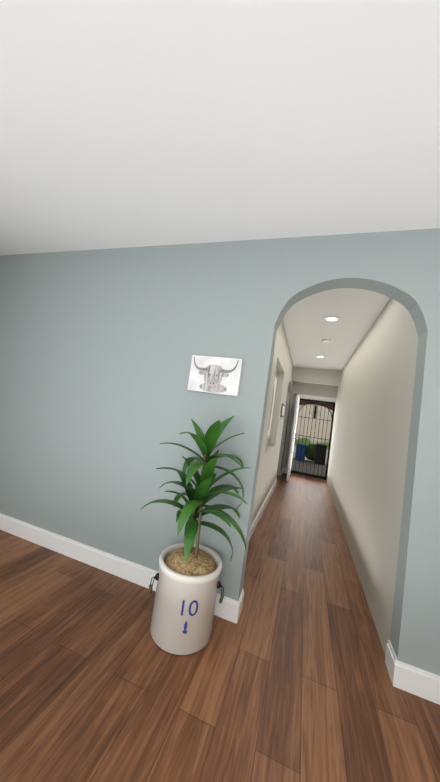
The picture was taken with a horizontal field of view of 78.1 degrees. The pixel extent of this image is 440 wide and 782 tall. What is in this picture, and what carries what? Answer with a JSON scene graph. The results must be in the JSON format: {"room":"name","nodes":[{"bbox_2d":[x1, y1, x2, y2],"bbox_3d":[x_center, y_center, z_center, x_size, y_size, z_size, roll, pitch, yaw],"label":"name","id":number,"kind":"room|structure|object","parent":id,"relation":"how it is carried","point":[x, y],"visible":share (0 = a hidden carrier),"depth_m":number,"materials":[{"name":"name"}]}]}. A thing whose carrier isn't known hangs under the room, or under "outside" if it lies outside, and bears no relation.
{"room":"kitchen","nodes":[
{"label":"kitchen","id":0,"kind":"room"},
{"bbox_2d":[0,473,439,781],"bbox_3d":[0.294,1.587,1.158,8.100,0.050,12.800,7,-4,18],"label":"floor","id":1,"kind":"structure","parent":0,"point":[286,678],"depth_m":1.43,"materials":[{"name":"brown wood"}]},
{"bbox_2d":[141,416,247,654],"bbox_3d":[-0.176,0.826,1.713,0.714,1.396,0.564,7,-4,18],"label":"plant","id":2,"kind":"object","parent":1,"relation":"on","point":[186,577],"visible":1,"depth_m":1.65,"materials":[{"name":"white ceramic"}]},
{"bbox_2d":[0,228,439,675],"bbox_3d":[-0.179,0.158,2.198,5.930,2.780,0.150,7,-4,18],"label":"wall","id":3,"kind":"structure","parent":0,"point":[99,401],"depth_m":2.21,"materials":[{"name":"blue paint"}]},
{"bbox_2d":[0,513,239,623],"bbox_3d":[-1.530,1.317,2.407,3.516,0.135,0.016,7,-4,18],"label":"baseboard","id":4,"kind":"structure","parent":3,"relation":"attached to","point":[227,608],"depth_m":2.23,"materials":[{"name":"white wood"}]},
{"bbox_2d":[187,355,242,395],"bbox_3d":[-0.044,-0.124,2.087,0.410,0.280,0.038,7,-4,18],"label":"framed picture","id":5,"kind":"object","parent":3,"relation":"attached to","point":[216,375],"visible":1,"depth_m":2.08},
{"bbox_2d":[392,659,439,704],"bbox_3d":[1.231,1.652,1.487,0.486,0.135,0.016,7,-4,18],"label":"baseboard","id":6,"kind":"structure","parent":3,"relation":"attached to","point":[419,682],"depth_m":1.52,"materials":[{"name":"white wood"}]},
{"bbox_2d":[0,0,439,370],"bbox_3d":[0.697,-1.207,1.353,8.100,0.050,12.800,7,-4,18],"label":"ceiling","id":7,"kind":"structure","parent":0,"point":[132,123],"depth_m":1.32,"materials":[{"name":"white paint"}]},
{"bbox_2d":[322,339,330,342],"bbox_3d":[1.720,-0.805,4.380,0.140,0.034,0.140,7,-4,18],"label":"smoke detector","id":8,"kind":"object","parent":7,"relation":"attached to","point":[326,340],"visible":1,"depth_m":4.34,"materials":[{"name":"white plastic"}]},
{"bbox_2d":[325,316,338,321],"bbox_3d":[1.429,-0.922,3.463,0.168,0.013,0.168,8,-4,9],"label":"recessed light","id":9,"kind":"object","parent":7,"relation":"in","point":[331,318],"depth_m":3.44,"materials":[{"name":"white"}]},
{"bbox_2d":[247,320,292,552],"bbox_3d":[1.026,0.510,4.750,0.320,2.780,5.490,7,-4,18],"label":"wall","id":10,"kind":"structure","parent":0,"point":[271,456],"depth_m":4.70,"materials":[{"name":"grey paint"}]},
{"bbox_2d":[238,589,243,618],"bbox_3d":[0.145,1.526,1.936,0.016,0.135,0.150,7,-4,18],"label":"baseboard","id":11,"kind":"structure","parent":10,"relation":"attached to","point":[241,598],"depth_m":1.94,"materials":[{"name":"white wood"}]},
{"bbox_2d":[249,478,276,539],"bbox_3d":[0.759,1.788,4.418,0.016,0.135,3.000,7,-4,18],"label":"baseboard","id":12,"kind":"structure","parent":10,"relation":"attached to","point":[258,516],"depth_m":3.87,"materials":[{"name":"white wood"}]},
{"bbox_2d":[267,377,276,435],"bbox_3d":[0.799,0.233,4.295,0.029,0.960,0.750,7,-4,18],"label":"framed picture","id":13,"kind":"object","parent":10,"relation":"attached to","point":[272,406],"visible":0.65,"depth_m":4.47,"materials":[{"name":"white"}]},
{"bbox_2d":[280,403,284,417],"bbox_3d":[1.238,0.389,5.336,0.021,0.260,0.520,7,-4,18],"label":"picture","id":14,"kind":"object","parent":10,"relation":"attached to","point":[282,410],"visible":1,"depth_m":5.21,"materials":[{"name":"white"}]},
{"bbox_2d":[286,394,299,480],"bbox_3d":[1.895,1.144,6.808,0.142,2.040,0.910,7,-4,18],"label":"door leaf","id":15,"kind":"structure","parent":10,"relation":"in","point":[293,438],"depth_m":6.43,"materials":[{"name":"white wood"}]},
{"bbox_2d":[282,382,336,472],"bbox_3d":[1.515,0.776,7.542,3.310,2.780,0.150,7,-4,18],"label":"wall","id":16,"kind":"structure","parent":0,"point":[321,390],"depth_m":7.28,"materials":[{"name":"grey paint"}]},
{"bbox_2d":[286,394,335,473],"bbox_3d":[2.410,1.200,7.197,1.030,2.150,0.170,7,-4,18],"label":"door frame","id":17,"kind":"structure","parent":16,"relation":"attached to","point":[318,398],"depth_m":7.23,"materials":[{"name":"white wood"}]},
{"bbox_2d":[291,399,334,479],"bbox_3d":[2.452,1.252,7.214,0.930,2.020,0.030,7,-4,18],"label":"security gate","id":18,"kind":"object","parent":16,"relation":"attached to","point":[315,409],"visible":0.9,"depth_m":7.18,"materials":[{"name":"black metal"}]},
{"bbox_2d":[291,398,334,480],"bbox_3d":[3.055,0.904,8.884,5.000,3.250,3.350,7,-4,18],"label":"porch","id":19,"kind":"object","parent":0,"point":[310,463],"visible":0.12,"depth_m":8.57,"materials":[{"name":"grey concrete"}]},
{"bbox_2d":[295,443,326,464],"bbox_3d":[2.922,2.225,10.307,2.042,0.700,0.756,7,-4,18],"label":"garden","id":20,"kind":"object","parent":19,"relation":"on","point":[322,451],"visible":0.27,"depth_m":9.89,"materials":[{"name":"green"}]},
{"bbox_2d":[292,367,340,385],"bbox_3d":[2.408,-0.372,6.809,1.130,0.360,0.150,7,-4,18],"label":"header beam","id":21,"kind":"structure","parent":0,"point":[317,376],"depth_m":6.73,"materials":[{"name":"grey paint"}]},
{"bbox_2d":[327,298,418,655],"bbox_3d":[2.153,0.647,4.375,0.150,2.780,5.490,7,-4,18],"label":"wall","id":22,"kind":"structure","parent":0,"point":[366,474],"depth_m":2.53,"materials":[{"name":"grey paint"}]},
{"bbox_2d":[385,640,396,681],"bbox_3d":[1.034,1.634,1.640,0.016,0.135,0.150,7,-4,18],"label":"baseboard","id":23,"kind":"structure","parent":22,"relation":"attached to","point":[390,656],"depth_m":1.64,"materials":[{"name":"white wood"}]},
{"label":"outside","id":24,"kind":"structure","parent":0,"visible":0},
{"bbox_2d":[293,404,333,463],"bbox_3d":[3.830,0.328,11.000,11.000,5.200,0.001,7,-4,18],"label":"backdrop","id":25,"kind":"structure","parent":24,"point":[312,423],"depth_m":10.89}
]}

